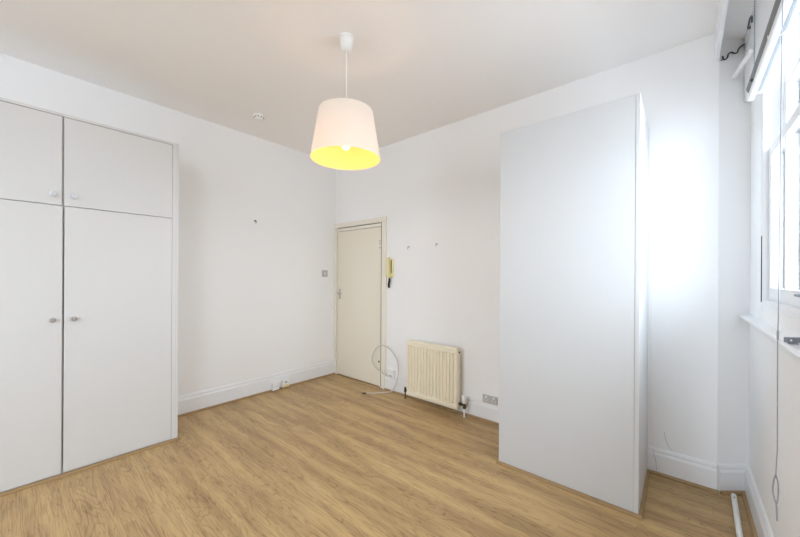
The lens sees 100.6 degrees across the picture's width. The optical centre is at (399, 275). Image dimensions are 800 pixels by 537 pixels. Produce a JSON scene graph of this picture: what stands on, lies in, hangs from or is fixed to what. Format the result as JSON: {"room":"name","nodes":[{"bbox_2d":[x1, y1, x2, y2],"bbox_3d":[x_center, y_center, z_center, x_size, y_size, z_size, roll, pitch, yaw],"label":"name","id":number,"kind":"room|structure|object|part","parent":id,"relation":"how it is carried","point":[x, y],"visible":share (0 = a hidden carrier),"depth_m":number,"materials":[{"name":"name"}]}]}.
{"room":"studio apartment","nodes":[
{"label":"studio apartment","id":0,"kind":"room"},
{"bbox_2d":[0,53,335,395],"bbox_3d":[-2.937,-0.116,2.224,0.140,2.860,6.435,0,0,41],"label":"wall","id":1,"kind":"structure","parent":0,"point":[255,300],"depth_m":3.52,"materials":[{"name":"paint"}]},
{"bbox_2d":[178,360,334,414],"bbox_3d":[-1.527,1.227,3.755,0.020,0.189,1.985,0,0,41],"label":"baseboard","id":2,"kind":"structure","parent":1,"relation":"attached to","point":[193,401],"depth_m":3.59,"materials":[{"name":"white paint"}]},
{"bbox_2d":[178,373,334,417],"bbox_3d":[-1.513,1.313,3.743,0.018,0.018,1.985,0,0,41],"label":"trim","id":3,"kind":"structure","parent":1,"relation":"attached to","point":[290,385],"depth_m":3.56,"materials":[{"name":"brown wood"}]},
{"bbox_2d":[272,382,278,390],"bbox_3d":[-1.435,1.267,3.814,0.042,0.086,0.083,0,0,41],"label":"socket","id":4,"kind":"object","parent":1,"relation":"attached to","point":[275,386],"visible":1,"depth_m":3.79,"materials":[{"name":"white plastic"}]},
{"bbox_2d":[281,378,288,387],"bbox_3d":[-1.352,1.260,3.906,0.050,0.086,0.091,0,0,41],"label":"socket","id":5,"kind":"object","parent":1,"relation":"attached to","point":[284,383],"visible":1,"depth_m":3.88,"materials":[{"name":"white plastic"}]},
{"bbox_2d":[322,270,327,276],"bbox_3d":[-0.991,-0.030,4.379,0.012,0.086,0.086,0,0,41],"label":"light switch","id":6,"kind":"object","parent":1,"relation":"attached to","point":[324,272],"visible":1,"depth_m":4.38,"materials":[{"name":"white plastic"}]},
{"bbox_2d":[0,0,718,154],"bbox_3d":[-1.319,-1.597,0.970,4.218,0.120,6.625,0,0,41],"label":"ceiling","id":7,"kind":"structure","parent":0,"point":[420,66],"depth_m":2.24,"materials":[{"name":"paint"}]},
{"bbox_2d":[253,113,264,120],"bbox_3d":[-1.351,-1.514,3.179,0.100,0.046,0.100,0,0,41],"label":"smoke detector","id":8,"kind":"object","parent":7,"relation":"attached to","point":[258,116],"visible":1,"depth_m":3.15,"materials":[{"name":"white plastic"}]},
{"bbox_2d":[310,32,379,169],"bbox_3d":[-0.346,-1.141,2.132,0.444,0.782,0.444,0,0,41],"label":"pendant lamp","id":9,"kind":"object","parent":7,"relation":"hanging from","point":[345,137],"visible":1,"depth_m":2.00,"materials":[{"name":"white fabric"}]},
{"bbox_3d":[-0.347,-0.901,2.132,0.444,0.302,0.444,0,0,41],"label":"lamp shade","id":10,"kind":"part","parent":9,"relation":"part of","materials":[{"name":"fabric"}]},
{"bbox_3d":[-0.348,-0.859,2.132,0.060,0.106,0.060,0,0,41],"label":"bulb","id":11,"kind":"part","parent":9,"relation":"part of","materials":[{"name":"white glass"}]},
{"bbox_2d":[0,374,751,536],"bbox_3d":[-1.335,1.373,0.970,4.218,0.100,6.625,0,0,41],"label":"floor","id":12,"kind":"structure","parent":0,"point":[321,457],"depth_m":2.06,"materials":[{"name":"brown laminate"}]},
{"bbox_2d":[0,437,177,496],"bbox_3d":[-2.209,1.309,2.183,0.018,0.018,1.290,0,0,41],"label":"trim","id":13,"kind":"structure","parent":12,"relation":"on","point":[46,480],"depth_m":2.25,"materials":[{"name":"brown wood"}]},
{"bbox_2d":[0,97,178,492],"bbox_3d":[-2.389,0.121,2.343,0.537,2.392,1.290,0,0,41],"label":"wardrobe","id":14,"kind":"object","parent":12,"relation":"on","point":[89,210],"visible":0.98,"depth_m":2.25,"materials":[{"name":"paint"}]},
{"bbox_3d":[-2.427,-0.755,1.945,0.019,0.582,0.626,0,0,41],"label":"door","id":15,"kind":"part","parent":14,"relation":"part of","materials":[{"name":"paint"}]},
{"bbox_3d":[-2.433,0.418,1.946,0.019,1.754,0.628,0,0,41],"label":"door","id":16,"kind":"part","parent":14,"relation":"part of","materials":[{"name":"paint"}]},
{"bbox_3d":[-2.232,-0.529,2.135,0.032,0.036,0.038,0,0,41],"label":"knob","id":17,"kind":"part","parent":14,"relation":"part of","materials":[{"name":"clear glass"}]},
{"bbox_3d":[-2.169,-0.528,2.208,0.032,0.036,0.038,0,0,41],"label":"knob","id":18,"kind":"part","parent":14,"relation":"part of","materials":[{"name":"clear glass"}]},
{"bbox_3d":[-2.025,0.420,2.421,0.019,1.754,0.604,0,0,41],"label":"door","id":19,"kind":"part","parent":14,"relation":"part of","materials":[{"name":"paint"}]},
{"bbox_3d":[-2.020,-0.753,2.420,0.019,0.582,0.607,0,0,41],"label":"door","id":20,"kind":"part","parent":14,"relation":"part of","materials":[{"name":"paint"}]},
{"bbox_2d":[362,345,398,393],"bbox_3d":[-0.248,1.065,3.747,0.433,0.530,0.250,0,0,41],"label":"cable","id":21,"kind":"object","parent":12,"relation":"on","point":[379,345],"visible":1,"depth_m":3.75,"materials":[{"name":"white plastic"}]},
{"bbox_2d":[496,460,642,520],"bbox_3d":[1.007,1.326,2.091,0.843,0.018,0.018,0,0,41],"label":"trim","id":22,"kind":"structure","parent":12,"relation":"on","point":[601,502],"depth_m":2.04,"materials":[{"name":"brown wood"}]},
{"bbox_2d":[499,93,648,513],"bbox_3d":[1.211,0.158,2.327,0.813,2.348,0.597,0,0,41],"label":"tall cabinet","id":23,"kind":"object","parent":12,"relation":"on","point":[573,322],"visible":0.89,"depth_m":2.05,"materials":[{"name":"paint"}]},
{"bbox_3d":[1.512,0.160,2.069,0.022,2.348,0.597,0,0,41],"label":"panel","id":24,"kind":"part","parent":23,"relation":"part of","materials":[{"name":"paint"}]},
{"bbox_2d":[639,469,649,518],"bbox_3d":[1.514,1.329,2.049,0.018,0.018,0.578,0,0,41],"label":"trim","id":25,"kind":"structure","parent":12,"relation":"on","point":[643,500],"depth_m":2.02,"materials":[{"name":"brown wood"}]},
{"bbox_2d":[731,493,742,536],"bbox_3d":[1.685,1.325,1.638,0.027,0.027,0.989,0,0,42],"label":"tube","id":26,"kind":"object","parent":12,"relation":"on","point":[739,533],"visible":1,"depth_m":1.82,"materials":[{"name":"white plastic"}]},
{"bbox_2d":[335,33,718,463],"bbox_3d":[0.595,-0.097,3.343,3.768,2.860,0.140,0,0,41],"label":"wall","id":27,"kind":"structure","parent":0,"point":[441,185],"depth_m":2.75,"materials":[{"name":"paint"}]},
{"bbox_2d":[334,216,386,388],"bbox_3d":[-0.496,0.314,4.235,0.962,2.027,0.199,0,0,41],"label":"door","id":28,"kind":"structure","parent":27,"relation":"in","point":[360,293],"depth_m":4.17,"materials":[{"name":"beige paint"}]},
{"bbox_2d":[386,257,393,287],"bbox_3d":[-0.121,-0.038,3.823,0.084,0.355,0.062,0,0,41],"label":"handset","id":29,"kind":"object","parent":27,"relation":"attached to","point":[389,262],"visible":1,"depth_m":3.81,"materials":[{"name":"beige plastic"}]},
{"bbox_3d":[-0.108,-0.089,3.838,0.084,0.207,0.022,0,0,41],"label":"plate","id":30,"kind":"part","parent":29,"relation":"part of","materials":[{"name":"beige plastic"}]},
{"bbox_2d":[387,368,394,376],"bbox_3d":[-0.100,1.115,3.813,0.095,0.080,0.042,0,0,41],"label":"outlet","id":31,"kind":"object","parent":27,"relation":"attached to","point":[390,372],"visible":1,"depth_m":3.79,"materials":[{"name":"white plastic"}]},
{"bbox_2d":[404,340,466,417],"bbox_3d":[0.352,1.010,3.378,0.759,0.644,0.112,0,0,41],"label":"radiator","id":32,"kind":"object","parent":27,"relation":"attached to","point":[433,370],"visible":1,"depth_m":3.31,"materials":[{"name":"metal"}]},
{"bbox_2d":[384,388,498,425],"bbox_3d":[0.446,1.323,3.333,1.650,0.018,0.018,0,0,41],"label":"trim","id":33,"kind":"structure","parent":27,"relation":"attached to","point":[395,392],"depth_m":3.31,"materials":[{"name":"brown wood"}]},
{"bbox_2d":[385,376,498,422],"bbox_3d":[0.459,1.246,3.348,1.650,0.172,0.020,0,0,41],"label":"baseboard","id":34,"kind":"structure","parent":27,"relation":"attached to","point":[476,407],"depth_m":3.14,"materials":[{"name":"white paint"}]},
{"bbox_2d":[483,394,497,405],"bbox_3d":[0.824,1.142,3.039,0.146,0.088,0.015,0,0,41],"label":"double socket","id":35,"kind":"object","parent":27,"relation":"attached to","point":[488,399],"visible":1,"depth_m":3.03,"materials":[{"name":"white plastic"}]},
{"bbox_2d":[650,282,654,446],"bbox_3d":[1.734,0.303,2.276,0.033,1.728,0.007,0,0,41],"label":"trim","id":36,"kind":"structure","parent":27,"relation":"attached to","point":[650,282],"depth_m":2.28,"materials":[{"name":"paint"}]},
{"bbox_2d":[647,445,716,489],"bbox_3d":[1.833,1.254,2.170,0.344,0.172,0.020,0,0,41],"label":"baseboard","id":37,"kind":"structure","parent":27,"relation":"attached to","point":[691,469],"depth_m":2.15,"materials":[{"name":"white paint"}]},
{"bbox_2d":[650,470,718,494],"bbox_3d":[1.831,1.331,2.146,0.337,0.018,0.018,0,0,41],"label":"trim","id":38,"kind":"structure","parent":27,"relation":"attached to","point":[679,480],"depth_m":2.13,"materials":[{"name":"brown wood"}]},
{"bbox_2d":[721,43,744,60],"bbox_3d":[2.080,-1.395,2.056,0.178,0.124,0.016,0,0,0],"label":"cable","id":39,"kind":"object","parent":27,"relation":"attached to","point":[744,43],"visible":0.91,"depth_m":2.05,"materials":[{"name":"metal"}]},
{"bbox_2d":[717,39,750,463],"bbox_3d":[2.131,-0.089,2.125,0.150,2.860,0.290,0,0,41],"label":"wall","id":40,"kind":"structure","parent":0,"point":[734,113],"depth_m":2.06,"materials":[{"name":"paint"}]},
{"bbox_2d":[714,0,728,60],"bbox_3d":[-0.024,-1.441,-0.266,0.022,0.178,6.155,0,0,41],"label":"trim","id":41,"kind":"structure","parent":40,"relation":"attached to","point":[722,4],"depth_m":1.83,"materials":[{"name":"white paint"}]},
{"bbox_2d":[720,491,743,495],"bbox_3d":[2.060,1.332,2.035,0.176,0.018,0.018,0,0,0],"label":"trim","id":42,"kind":"structure","parent":40,"relation":"attached to","point":[738,493],"depth_m":2.03,"materials":[{"name":"brown wood"}]},
{"bbox_2d":[717,464,748,492],"bbox_3d":[2.069,1.255,2.054,0.193,0.172,0.020,0,0,0],"label":"baseboard","id":43,"kind":"structure","parent":40,"relation":"attached to","point":[730,477],"depth_m":2.04,"materials":[{"name":"white paint"}]},
{"bbox_2d":[723,0,753,39],"bbox_3d":[0.085,-1.506,-0.273,0.148,0.048,6.285,0,0,41],"label":"trim","id":44,"kind":"structure","parent":40,"relation":"attached to","point":[738,11],"depth_m":1.90,"materials":[{"name":"paint"}]},
{"bbox_2d":[732,49,752,78],"bbox_3d":[1.941,-1.196,1.885,0.016,0.078,0.397,0,0,36],"label":"batten","id":45,"kind":"object","parent":40,"relation":"attached to","point":[749,53],"visible":1,"depth_m":1.85,"materials":[{"name":"white paint"}]},
{"bbox_2d":[749,94,799,536],"bbox_3d":[0.197,-0.099,-0.362,0.150,2.860,6.585,0,0,41],"label":"wall","id":46,"kind":"structure","parent":0,"point":[762,353],"depth_m":1.55,"materials":[{"name":"paint"}]},
{"bbox_2d":[742,491,757,536],"bbox_3d":[0.087,1.321,-0.321,0.018,0.018,6.235,0,0,41],"label":"trim","id":47,"kind":"structure","parent":46,"relation":"attached to","point":[744,497],"depth_m":1.83,"materials":[{"name":"brown wood"}]},
{"bbox_2d":[747,15,752,28],"bbox_3d":[1.925,-1.384,1.826,0.017,0.056,0.166,0,0,43],"label":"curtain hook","id":48,"kind":"object","parent":46,"relation":"attached to","point":[751,16],"visible":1,"depth_m":1.82,"materials":[{"name":"metal"}]},
{"bbox_2d":[744,0,774,101],"bbox_3d":[1.191,-1.280,0.931,0.032,0.392,2.955,0,0,41],"label":"trim","id":49,"kind":"structure","parent":46,"relation":"attached to","point":[763,8],"depth_m":1.72,"materials":[{"name":"white paint"}]},
{"bbox_2d":[745,465,773,536],"bbox_3d":[0.111,1.245,-0.323,0.021,0.172,6.263,0,0,41],"label":"baseboard","id":50,"kind":"structure","parent":46,"relation":"attached to","point":[762,525],"depth_m":1.74,"materials":[{"name":"white paint"}]},
{"bbox_2d":[740,314,799,359],"bbox_3d":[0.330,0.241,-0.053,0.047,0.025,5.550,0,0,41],"label":"windowsill","id":51,"kind":"structure","parent":46,"relation":"attached to","point":[767,330],"depth_m":1.38,"materials":[{"name":"white paint"}]},
{"bbox_2d":[784,337,799,344],"bbox_3d":[1.350,0.223,1.139,0.047,0.023,0.043,0,0,41],"label":"stay","id":52,"kind":"object","parent":51,"relation":"on","point":[790,340],"visible":1,"depth_m":1.13,"materials":[{"name":"grey metal"}]},
{"bbox_2d":[749,324,799,364],"bbox_3d":[1.580,0.285,1.374,0.007,0.047,1.745,0,0,41],"label":"trim","id":53,"kind":"structure","parent":46,"relation":"attached to","point":[783,350],"depth_m":1.40,"materials":[{"name":"white paint"}]},
{"bbox_2d":[759,0,799,319],"bbox_3d":[1.506,-0.587,1.171,0.161,1.640,1.495,0,0,41],"label":"window","id":54,"kind":"structure","parent":46,"relation":"in","point":[789,287],"depth_m":1.64,"materials":[{"name":"white paint"}]},
{"bbox_2d":[746,0,798,520],"bbox_3d":[1.181,-0.358,1.003,0.068,2.218,1.958,0,0,41],"label":"roller blind","id":55,"kind":"object","parent":54,"relation":"attached to","point":[778,25],"visible":1,"depth_m":1.14,"materials":[{"name":"white fabric"}]},
{"bbox_3d":[1.843,-1.270,1.725,0.005,0.386,0.006,0,0,41],"label":"bead chain","id":56,"kind":"part","parent":55,"relation":"part of","materials":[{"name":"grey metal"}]},
{"bbox_3d":[1.154,-0.040,1.013,0.015,1.583,0.037,0,0,41],"label":"pull cord","id":57,"kind":"part","parent":55,"relation":"part of","materials":[{"name":"white plastic"}]},
{"bbox_3d":[1.484,-0.271,1.190,0.038,0.782,1.359,0,0,41],"label":"sash","id":58,"kind":"part","parent":54,"relation":"part of","materials":[{"name":"white paint"}]},
{"bbox_3d":[1.488,-0.280,1.187,0.004,0.675,1.263,0,0,41],"label":"pane","id":59,"kind":"part","parent":54,"relation":"part of","materials":[{"name":"clear glass"}]},
{"bbox_3d":[1.525,-0.981,1.159,0.038,0.719,1.359,0,0,41],"label":"sash","id":60,"kind":"part","parent":54,"relation":"part of","materials":[{"name":"white paint"}]},
{"bbox_3d":[1.529,-0.976,1.155,0.004,0.619,1.263,0,0,41],"label":"pane","id":61,"kind":"part","parent":54,"relation":"part of","materials":[{"name":"clear glass"}]}
]}

